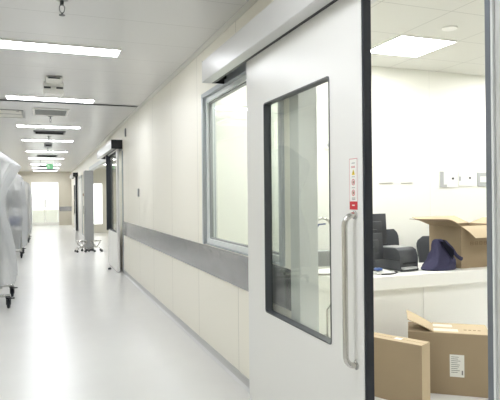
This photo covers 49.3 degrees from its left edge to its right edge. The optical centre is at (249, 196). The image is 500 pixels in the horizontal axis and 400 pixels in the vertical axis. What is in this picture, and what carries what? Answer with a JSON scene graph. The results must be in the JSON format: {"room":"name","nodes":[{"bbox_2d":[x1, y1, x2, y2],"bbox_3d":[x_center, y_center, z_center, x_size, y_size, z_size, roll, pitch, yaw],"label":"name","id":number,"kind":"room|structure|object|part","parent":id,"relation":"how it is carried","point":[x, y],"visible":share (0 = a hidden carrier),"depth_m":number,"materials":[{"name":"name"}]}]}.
{"room":"hospital corridor","nodes":[
{"label":"hospital corridor","id":0,"kind":"room"},
{"bbox_2d":[0,154,17,229],"bbox_3d":[-5.560,0.071,11.259,0.100,2.690,33.000,-1,0,-21],"label":"wall","id":1,"kind":"structure","parent":0,"point":[9,175],"depth_m":18.76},
{"bbox_2d":[0,152,17,171],"bbox_3d":[-5.512,-1.260,11.283,0.030,0.030,33.000,-1,0,-21],"label":"trim","id":2,"kind":"structure","parent":1,"relation":"attached to","point":[0,152],"depth_m":19.84,"materials":[{"name":"white metal"}]},
{"bbox_2d":[18,171,71,225],"bbox_3d":[-10.221,0.117,27.193,2.700,2.690,0.100,-1,0,-21],"label":"wall","id":3,"kind":"structure","parent":0,"point":[26,177],"depth_m":27.37,"materials":[{"name":"beige paint"}]},
{"bbox_2d":[31,182,58,225],"bbox_3d":[-10.205,0.377,27.159,1.300,2.170,0.132,-1,0,-21],"label":"door","id":4,"kind":"structure","parent":3,"relation":"in","point":[45,217],"depth_m":27.13,"materials":[{"name":"white plastic"}]},
{"bbox_3d":[-10.205,0.992,27.176,1.200,0.620,0.004,-1,0,-21],"label":"frosted panel","id":5,"kind":"part","parent":4,"relation":"part of","materials":[{"name":"white glass"}]},
{"bbox_2d":[59,206,71,210],"bbox_3d":[-9.298,0.638,27.481,0.580,0.230,0.012,-1,0,-21],"label":"trim","id":6,"kind":"structure","parent":3,"relation":"attached to","point":[70,207],"depth_m":27.49,"materials":[{"name":"metal"}]},
{"bbox_2d":[93,169,107,232],"bbox_3d":[-4.953,0.160,21.705,3.250,2.500,0.100,-1,0,-21],"label":"wall","id":7,"kind":"structure","parent":0,"point":[99,175],"depth_m":21.34,"materials":[{"name":"white paint"}]},
{"bbox_2d":[93,183,102,224],"bbox_3d":[-5.967,0.300,21.293,0.440,1.640,0.110,-1,0,-21],"label":"window","id":8,"kind":"structure","parent":7,"relation":"in","point":[93,183],"depth_m":21.31,"materials":[{"name":"white glass"}]},
{"bbox_2d":[71,0,290,378],"bbox_3d":[-3.129,0.046,12.183,0.100,2.690,33.000,-1,0,-21],"label":"wall","id":9,"kind":"structure","parent":0,"point":[162,143],"depth_m":5.74,"materials":[{"name":"beige paint"}]},
{"bbox_2d":[70,172,77,178],"bbox_3d":[-7.646,-0.877,23.628,0.200,0.177,2.816,-1,0,-21],"label":"housing","id":10,"kind":"object","parent":9,"relation":"attached to","point":[73,174],"visible":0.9,"depth_m":22.34,"materials":[{"name":"silver metal"}]},
{"bbox_2d":[74,177,77,230],"bbox_3d":[-7.428,0.278,23.111,0.147,2.288,1.312,-1,0,-21],"label":"door","id":11,"kind":"structure","parent":10,"relation":"hanging from","point":[75,178],"depth_m":22.52,"materials":[{"name":"silver metal"}]},
{"bbox_2d":[78,175,82,234],"bbox_3d":[-6.538,0.325,20.996,0.020,2.200,2.300,-1,0,-21],"label":"door","id":12,"kind":"structure","parent":9,"relation":"in","point":[80,198],"depth_m":20.88,"materials":[{"name":"grey metal"}]},
{"bbox_2d":[89,156,105,170],"bbox_3d":[-3.754,0.248,13.817,0.117,2.300,6.500,-1,0,-21],"label":"door frame","id":13,"kind":"structure","parent":9,"relation":"attached to","point":[101,162],"depth_m":14.21,"materials":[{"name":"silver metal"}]},
{"bbox_2d":[97,140,121,158],"bbox_3d":[-2.883,-0.925,11.087,0.200,0.177,2.746,-1,0,-21],"label":"housing","id":14,"kind":"object","parent":9,"relation":"attached to","point":[112,145],"visible":0.96,"depth_m":10.15,"materials":[{"name":"silver metal"}]},
{"bbox_2d":[106,149,123,271],"bbox_3d":[-2.618,0.236,10.483,0.099,2.300,1.564,-1,0,-23],"label":"door","id":15,"kind":"structure","parent":14,"relation":"hanging from","point":[112,159],"depth_m":10.43,"materials":[{"name":"silver metal"}]},
{"bbox_3d":[-2.636,-0.074,10.552,0.006,1.466,1.226,-1,0,-21],"label":"pane","id":16,"kind":"part","parent":15,"relation":"part of","materials":[{"name":"clear glass"}]},
{"bbox_3d":[-2.286,0.283,9.806,0.017,2.200,0.060,-1,0,-21],"label":"jamb post","id":17,"kind":"part","parent":15,"relation":"part of","materials":[{"name":"grey metal"}]},
{"bbox_2d":[78,231,249,393],"bbox_3d":[-3.582,1.363,13.220,0.034,0.065,21.530,-1,0,-21],"label":"baseboard","id":18,"kind":"structure","parent":9,"relation":"attached to","point":[217,357],"depth_m":5.05,"materials":[{"name":"grey plastic"}]},
{"bbox_2d":[71,0,257,171],"bbox_3d":[-3.203,-1.283,12.159,0.030,0.030,33.000,-1,0,-21],"label":"trim","id":19,"kind":"structure","parent":9,"relation":"attached to","point":[250,3],"depth_m":5.12,"materials":[{"name":"white metal"}]},
{"bbox_2d":[123,221,290,310],"bbox_3d":[-1.032,0.559,6.516,0.012,0.242,7.180,-1,0,-21],"label":"trim","id":20,"kind":"structure","parent":9,"relation":"attached to","point":[232,268],"depth_m":4.64,"materials":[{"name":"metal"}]},
{"bbox_2d":[201,66,284,266],"bbox_3d":[-0.067,-0.244,4.083,0.120,1.335,1.740,-1,0,-21],"label":"window","id":21,"kind":"structure","parent":9,"relation":"in","point":[219,91],"depth_m":4.68,"materials":[{"name":"grey metal"}]},
{"bbox_2d":[202,0,337,84],"bbox_3d":[0.229,-0.956,2.893,0.200,0.177,2.856,-1,0,-21],"label":"housing","id":22,"kind":"object","parent":9,"relation":"attached to","point":[279,18],"visible":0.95,"depth_m":3.12,"materials":[{"name":"silver metal"}]},
{"bbox_3d":[0.276,-0.946,2.911,0.100,0.157,2.780,-1,0,-21],"label":"rail","id":23,"kind":"part","parent":22,"relation":"part of","materials":[{"name":"grey metal"}]},
{"bbox_2d":[246,0,374,399],"bbox_3d":[0.223,0.202,2.911,0.109,2.288,1.384,-1,0,-21],"label":"door","id":24,"kind":"structure","parent":22,"relation":"hanging from","point":[289,359],"depth_m":2.54,"materials":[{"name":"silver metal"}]},
{"bbox_3d":[0.423,0.403,2.326,0.064,0.669,0.025,-1,0,-21],"label":"handle","id":25,"kind":"part","parent":24,"relation":"part of","materials":[{"name":"silver metal"}]},
{"bbox_2d":[289,0,499,399],"bbox_3d":[0.580,0.174,2.394,0.125,2.360,1.665,-1,0,-21],"label":"door frame","id":26,"kind":"structure","parent":9,"relation":"attached to","point":[303,105],"depth_m":3.04,"materials":[{"name":"silver metal"}]},
{"bbox_2d":[0,0,484,171],"bbox_3d":[-2.063,-1.359,12.647,7.650,0.100,33.100,-1,0,-21],"label":"ceiling","id":27,"kind":"structure","parent":0,"point":[155,38],"depth_m":5.01,"materials":[{"name":"paint"}]},
{"bbox_2d":[0,109,24,117],"bbox_3d":[-3.909,-1.284,8.469,0.730,0.014,0.840,-1,0,-21],"label":"ceiling vent","id":28,"kind":"object","parent":27,"relation":"attached to","point":[5,113],"visible":1,"depth_m":8.49,"materials":[{"name":"grey plastic"}]},
{"bbox_3d":[-3.835,-1.289,8.275,0.680,0.006,0.365,-1,0,-21],"label":"panel","id":29,"kind":"part","parent":28,"relation":"part of","materials":[{"name":"white metal"}]},
{"bbox_3d":[-3.982,-1.287,8.662,0.680,0.006,0.365,-1,0,-21],"label":"panel","id":30,"kind":"part","parent":28,"relation":"part of","materials":[{"name":"white metal"}]},
{"bbox_2d":[28,158,63,158],"bbox_3d":[-6.776,-1.256,18.130,1.114,0.012,0.264,-1,0,-21],"label":"recessed light","id":31,"kind":"object","parent":27,"relation":"in","point":[28,158],"visible":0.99,"depth_m":18.12,"materials":[{"name":"white plastic"}]},
{"bbox_2d":[37,160,55,169],"bbox_3d":[-7.131,-1.093,19.111,0.640,0.328,0.053,-1,0,-21],"label":"exit sign","id":32,"kind":"object","parent":27,"relation":"hanging from","point":[48,166],"visible":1,"depth_m":19.12,"materials":[{"name":"green plastic"}]},
{"bbox_3d":[-7.035,-1.045,19.154,0.230,0.170,0.036,-1,0,-21],"label":"panel","id":33,"kind":"part","parent":32,"relation":"part of","materials":[{"name":"green plastic"}]},
{"bbox_2d":[26,151,67,152],"bbox_3d":[-5.764,-1.266,15.466,1.114,0.012,0.264,-1,0,-21],"label":"recessed light","id":34,"kind":"object","parent":27,"relation":"in","point":[26,151],"visible":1,"depth_m":15.41,"materials":[{"name":"white plastic"}]},
{"bbox_2d":[21,139,73,141],"bbox_3d":[-4.646,-1.278,12.521,1.114,0.012,0.264,-1,0,-21],"label":"recessed light","id":35,"kind":"object","parent":27,"relation":"in","point":[21,139],"visible":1,"depth_m":12.48,"materials":[{"name":"white plastic"}]},
{"bbox_2d":[22,140,72,141],"bbox_3d":[-4.646,-1.279,12.521,1.090,0.007,0.240,-1,0,-21],"label":"diffuser","id":36,"kind":"object","parent":35,"relation":"attached to","point":[22,140],"depth_m":12.49,"materials":[{"name":"white plastic"}]},
{"bbox_2d":[37,155,57,156],"bbox_3d":[-6.367,-1.256,17.109,0.600,0.019,0.570,-1,0,-21],"label":"ceiling vent","id":37,"kind":"object","parent":27,"relation":"in","point":[37,155],"visible":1,"depth_m":16.95,"materials":[{"name":"grey metal"}]},
{"bbox_2d":[44,143,51,147],"bbox_3d":[-4.896,-1.231,13.225,0.180,0.100,0.106,-1,0,-21],"label":"smoke detector","id":38,"kind":"object","parent":27,"relation":"attached to","point":[46,145],"visible":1,"depth_m":13.19,"materials":[{"name":"grey plastic"}]},
{"bbox_2d":[16,124,80,128],"bbox_3d":[-3.723,-1.287,10.090,1.114,0.012,0.264,-1,0,-21],"label":"recessed light","id":39,"kind":"object","parent":27,"relation":"in","point":[17,125],"visible":1,"depth_m":10.05,"materials":[{"name":"white plastic"}]},
{"bbox_2d":[33,130,65,134],"bbox_3d":[-4.041,-1.279,10.986,0.600,0.019,0.470,-1,0,-21],"label":"ceiling vent","id":40,"kind":"object","parent":27,"relation":"in","point":[34,131],"visible":1,"depth_m":10.94,"materials":[{"name":"grey metal"}]},
{"bbox_2d":[35,132,63,133],"bbox_3d":[-4.041,-1.281,10.986,0.530,0.015,0.400,-1,0,-21],"label":"grille","id":41,"kind":"object","parent":40,"relation":"attached to","point":[35,132],"depth_m":11.02,"materials":[{"name":"black plastic"}]},
{"bbox_2d":[5,95,94,102],"bbox_3d":[-2.661,-1.297,7.295,1.114,0.012,0.264,-1,0,-21],"label":"recessed light","id":42,"kind":"object","parent":27,"relation":"in","point":[14,97],"visible":1,"depth_m":7.29,"materials":[{"name":"white plastic"}]},
{"bbox_2d":[32,108,68,116],"bbox_3d":[-3.062,-1.289,8.373,0.515,0.019,0.650,-1,0,-21],"label":"ceiling vent","id":43,"kind":"object","parent":27,"relation":"in","point":[36,111],"visible":1,"depth_m":8.34,"materials":[{"name":"white plastic"}]},
{"bbox_2d":[35,109,65,115],"bbox_3d":[-3.062,-1.291,8.373,0.445,0.015,0.580,-1,0,-21],"label":"grille","id":44,"kind":"object","parent":43,"relation":"attached to","point":[43,112],"depth_m":8.37,"materials":[{"name":"grey plastic"}]},
{"bbox_2d":[43,76,63,96],"bbox_3d":[-2.230,-1.242,6.190,0.220,0.129,0.592,-1,0,-21],"label":"emergency light","id":45,"kind":"object","parent":27,"relation":"attached to","point":[53,86],"visible":1,"depth_m":6.23,"materials":[{"name":"white plastic"}]},
{"bbox_3d":[-2.292,-1.182,6.355,0.200,0.010,0.200,-1,0,-21],"label":"plate","id":46,"kind":"part","parent":45,"relation":"part of","materials":[{"name":"white plastic"}]},
{"bbox_3d":[-2.178,-1.290,6.051,0.170,0.033,0.250,-1,0,-21],"label":"mounting plate","id":47,"kind":"part","parent":45,"relation":"part of","materials":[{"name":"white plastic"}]},
{"bbox_2d":[0,39,121,56],"bbox_3d":[-1.716,-1.307,4.809,1.114,0.012,0.264,-1,0,-21],"label":"recessed light","id":48,"kind":"object","parent":27,"relation":"in","point":[4,43],"visible":1,"depth_m":4.81,"materials":[{"name":"white plastic"}]},
{"bbox_2d":[56,0,67,15],"bbox_3d":[-1.251,-1.260,3.627,0.083,0.115,0.082,-1,0,-21],"label":"sprinkler","id":49,"kind":"object","parent":27,"relation":"attached to","point":[60,1],"visible":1,"depth_m":3.62,"materials":[{"name":"grey metal"}]},
{"bbox_3d":[-1.251,-1.258,3.627,0.035,0.087,0.025,-1,0,13],"label":"frame","id":50,"kind":"part","parent":49,"relation":"part of","materials":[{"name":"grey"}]},
{"bbox_2d":[0,99,137,106],"bbox_3d":[-2.771,-1.296,7.542,2.400,0.012,0.060,-1,0,-21],"label":"trim","id":51,"kind":"structure","parent":27,"relation":"attached to","point":[0,99],"depth_m":7.60,"materials":[{"name":"grey metal"}]},
{"bbox_2d":[371,34,457,57],"bbox_3d":[1.428,-1.338,4.880,0.584,0.012,0.564,-1,0,-21],"label":"recessed light","id":52,"kind":"object","parent":27,"relation":"in","point":[400,45],"visible":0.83,"depth_m":4.84,"materials":[{"name":"white plastic"}]},
{"bbox_2d":[442,25,457,30],"bbox_3d":[1.595,-1.340,4.355,0.120,0.012,0.120,-1,0,-21],"label":"ceiling speaker","id":53,"kind":"object","parent":27,"relation":"attached to","point":[452,27],"visible":1,"depth_m":4.33,"materials":[{"name":"white plastic"}]},
{"bbox_2d":[0,225,487,399],"bbox_3d":[-2.047,1.440,12.749,7.800,0.120,33.300,-1,0,-21],"label":"floor","id":54,"kind":"structure","parent":0,"point":[74,327],"depth_m":5.24,"materials":[{"name":"plastic"}]},
{"bbox_2d":[0,159,17,307],"bbox_3d":[-3.503,0.339,7.011,1.067,2.112,1.259,-1,0,-21],"label":"cart","id":55,"kind":"object","parent":54,"relation":"on","point":[11,286],"visible":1,"depth_m":7.48,"materials":[{"name":"silver metal"}]},
{"bbox_2d":[1,182,25,257],"bbox_3d":[-5.733,0.452,12.799,0.939,1.931,1.321,-1,0,-21],"label":"cart","id":56,"kind":"object","parent":54,"relation":"on","point":[11,239],"visible":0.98,"depth_m":12.42,"materials":[{"name":"silver metal"}]},
{"bbox_2d":[2,224,22,227],"bbox_3d":[-5.731,0.702,12.797,0.700,0.030,1.080,-1,0,-21],"label":"shelf","id":57,"kind":"object","parent":56,"relation":"attached to","point":[6,225],"depth_m":12.39,"materials":[{"name":"grey plastic"}]},
{"bbox_2d":[2,244,22,248],"bbox_3d":[-5.726,1.182,12.797,0.700,0.030,1.080,-1,0,-21],"label":"shelf","id":58,"kind":"object","parent":56,"relation":"attached to","point":[4,246],"depth_m":12.63,"materials":[{"name":"grey plastic"}]},
{"bbox_2d":[3,187,31,242],"bbox_3d":[-7.360,0.483,17.100,1.000,1.902,1.372,-1,0,-21],"label":"cart","id":59,"kind":"object","parent":54,"relation":"on","point":[9,212],"visible":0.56,"depth_m":16.73,"materials":[{"name":"silver metal"}]},
{"bbox_3d":[-7.347,0.521,17.104,0.780,1.575,1.120,-1,0,-21],"label":"frame","id":60,"kind":"part","parent":59,"relation":"part of","materials":[{"name":"silver metal"}]},
{"bbox_2d":[75,240,88,252],"bbox_3d":[-4.217,1.262,13.692,0.334,0.280,0.351,-1,0,-32],"label":"stand","id":61,"kind":"object","parent":54,"relation":"on","point":[84,241],"visible":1,"depth_m":13.65,"materials":[{"name":"silver metal"}]},
{"bbox_2d":[83,171,93,250],"bbox_3d":[-4.216,0.372,14.176,0.252,2.060,0.440,-1,0,-21],"label":"storage cabinet","id":62,"kind":"object","parent":54,"relation":"on","point":[88,208],"visible":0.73,"depth_m":13.98,"materials":[{"name":"grey metal"}]},
{"bbox_3d":[-4.298,0.353,14.145,0.007,1.980,0.420,-1,0,-21],"label":"door","id":63,"kind":"part","parent":62,"relation":"part of","materials":[{"name":"grey metal"}]},
{"bbox_2d":[89,240,102,251],"bbox_3d":[-3.889,1.259,13.767,0.351,0.280,0.334,-1,0,29],"label":"stand","id":64,"kind":"object","parent":54,"relation":"on","point":[93,241],"visible":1,"depth_m":13.74,"materials":[{"name":"silver metal"}]},
{"bbox_2d":[318,217,329,337],"bbox_3d":[0.512,0.751,3.977,0.174,1.208,0.314,-1,0,-3],"label":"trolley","id":65,"kind":"object","parent":54,"relation":"on","point":[323,255],"visible":0.17,"depth_m":3.83,"materials":[{"name":"silver metal"}]},
{"bbox_3d":[0.589,1.011,3.983,0.016,0.567,0.262,-1,0,-3],"label":"leg","id":66,"kind":"part","parent":65,"relation":"part of","materials":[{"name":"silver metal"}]},
{"bbox_2d":[383,229,398,245],"bbox_3d":[1.393,0.836,5.139,0.574,1.019,0.558,-1,0,-25],"label":"office chair","id":67,"kind":"object","parent":54,"relation":"on","point":[392,235],"visible":0.05,"depth_m":5.39,"materials":[{"name":"grey fabric"}]},
{"bbox_2d":[374,332,429,399],"bbox_3d":[0.957,1.149,3.653,0.466,0.403,0.122,-1,0,42],"label":"cardboard box","id":68,"kind":"object","parent":54,"relation":"on","point":[401,364],"visible":0.66,"depth_m":3.55,"materials":[{"name":"brown cardboard"}]},
{"bbox_2d":[318,262,487,337],"bbox_3d":[2.468,0.960,4.934,4.100,0.750,0.580,-1,0,-21],"label":"counter","id":69,"kind":"object","parent":54,"relation":"on","point":[459,296],"depth_m":4.26,"materials":[{"name":"white laminate"}]},
{"bbox_3d":[0.591,1.033,4.216,0.020,0.643,0.430,-1,0,-21],"label":"panel","id":70,"kind":"part","parent":69,"relation":"part of","materials":[{"name":"white laminate"}]},
{"bbox_2d":[373,233,383,270],"bbox_3d":[0.957,0.450,4.397,0.270,0.300,0.095,-1,0,-25],"label":"computer monitor","id":71,"kind":"object","parent":69,"relation":"on","point":[377,237],"visible":0.3,"depth_m":4.41,"materials":[{"name":"grey plastic"}]},
{"bbox_2d":[373,213,386,243],"bbox_3d":[1.029,0.375,4.623,0.310,0.450,0.095,-1,0,-27],"label":"computer monitor","id":72,"kind":"object","parent":69,"relation":"on","point":[379,220],"visible":0.26,"depth_m":4.65,"materials":[{"name":"grey plastic"}]},
{"bbox_2d":[373,268,391,274],"bbox_3d":[1.018,0.575,4.209,0.150,0.046,0.090,-1,0,-21],"label":"paper packet","id":73,"kind":"object","parent":69,"relation":"on","point":[378,271],"visible":0.93,"depth_m":4.17,"materials":[{"name":"white paper"}]},
{"bbox_2d":[375,245,418,271],"bbox_3d":[1.209,0.504,4.465,0.206,0.187,0.325,-1,0,-30],"label":"printer","id":74,"kind":"object","parent":69,"relation":"on","point":[400,258],"visible":0.88,"depth_m":4.38,"materials":[{"name":"grey plastic"}]},
{"bbox_3d":[1.006,0.999,4.133,0.736,0.583,0.020,-1,0,-21],"label":"panel","id":75,"kind":"part","parent":69,"relation":"part of","materials":[{"name":"white laminate"}]},
{"bbox_2d":[318,262,486,290],"bbox_3d":[2.465,0.638,4.934,4.100,0.105,0.580,-1,0,-21],"label":"countertop","id":76,"kind":"structure","parent":69,"relation":"on","point":[419,278],"depth_m":4.23,"materials":[{"name":"white laminate"}]},
{"bbox_2d":[421,239,462,270],"bbox_3d":[1.537,0.469,4.438,0.338,0.249,0.212,-1,0,-21],"label":"cloth bag","id":77,"kind":"object","parent":69,"relation":"on","point":[440,257],"visible":1,"depth_m":4.38,"materials":[{"name":"blue fabric"}]},
{"bbox_2d":[412,216,486,268],"bbox_3d":[1.839,0.386,4.737,0.832,0.411,0.721,-1,0,-24],"label":"cardboard box","id":78,"kind":"object","parent":69,"relation":"on","point":[469,240],"visible":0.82,"depth_m":4.53,"materials":[{"name":"brown cardboard"}]},
{"bbox_3d":[1.697,0.992,4.396,0.736,0.583,0.020,-1,0,-21],"label":"panel","id":79,"kind":"part","parent":69,"relation":"part of","materials":[{"name":"white laminate"}]},
{"bbox_2d":[416,236,428,262],"bbox_3d":[2.034,0.872,5.382,0.574,0.934,0.559,-1,0,-15],"label":"office chair","id":80,"kind":"object","parent":54,"relation":"on","point":[422,244],"visible":0.02,"depth_m":5.54,"materials":[{"name":"grey fabric"}]},
{"bbox_2d":[406,310,487,397],"bbox_3d":[1.384,1.086,3.839,0.543,0.520,0.302,-1,0,16],"label":"cardboard box","id":81,"kind":"object","parent":54,"relation":"on","point":[458,352],"visible":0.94,"depth_m":3.69,"materials":[{"name":"beige cardboard"}]},
{"bbox_2d":[451,356,462,374],"bbox_3d":[1.397,1.145,3.679,0.076,0.121,0.001,-1,0,17],"label":"label","id":82,"kind":"object","parent":81,"relation":"attached to","point":[451,356],"depth_m":3.68,"materials":[{"name":"white paper"}]},
{"bbox_3d":[1.470,0.927,3.815,0.359,0.004,0.298,-1,0,16],"label":"lid","id":83,"kind":"part","parent":81,"relation":"part of","materials":[{"name":"cardboard"}]},
{"bbox_2d":[215,66,486,268],"bbox_3d":[1.947,-0.004,5.928,4.950,2.690,0.100,-1,0,-21],"label":"wall","id":84,"kind":"structure","parent":0,"point":[429,122],"depth_m":5.75,"materials":[{"name":"white paint"}]},
{"bbox_2d":[325,141,328,149],"bbox_3d":[0.784,-0.508,5.414,0.090,0.090,0.018,-1,0,-21],"label":"button","id":85,"kind":"object","parent":84,"relation":"attached to","point":[326,142],"visible":0.49,"depth_m":5.41,"materials":[{"name":"white plastic"}]},
{"bbox_2d":[379,167,392,182],"bbox_3d":[1.414,-0.219,5.665,0.170,0.170,0.014,-1,0,-21],"label":"wall socket","id":86,"kind":"object","parent":84,"relation":"attached to","point":[385,173],"visible":1,"depth_m":5.66,"materials":[{"name":"white plastic"}]},
{"bbox_2d":[401,167,412,182],"bbox_3d":[1.657,-0.222,5.757,0.150,0.170,0.014,-1,0,-21],"label":"wall socket","id":87,"kind":"object","parent":84,"relation":"attached to","point":[406,172],"visible":1,"depth_m":5.75,"materials":[{"name":"white plastic"}]},
{"bbox_2d":[439,171,454,186],"bbox_3d":[2.141,-0.187,5.939,0.204,0.164,0.018,-1,0,-21],"label":"wall socket","id":88,"kind":"object","parent":84,"relation":"attached to","point":[446,178],"visible":1,"depth_m":5.93,"materials":[{"name":"white plastic"}]},
{"bbox_2d":[458,171,471,185],"bbox_3d":[2.380,-0.194,6.029,0.185,0.160,0.018,-1,0,-21],"label":"wall socket","id":89,"kind":"object","parent":84,"relation":"attached to","point":[464,177],"visible":1,"depth_m":6.03,"materials":[{"name":"white plastic"}]},
{"bbox_2d":[477,172,485,185],"bbox_3d":[2.637,-0.189,6.128,0.195,0.155,0.016,-1,0,-21],"label":"wall socket","id":90,"kind":"object","parent":84,"relation":"attached to","point":[481,176],"visible":0.55,"depth_m":6.11,"materials":[{"name":"grey plastic"}]}
]}

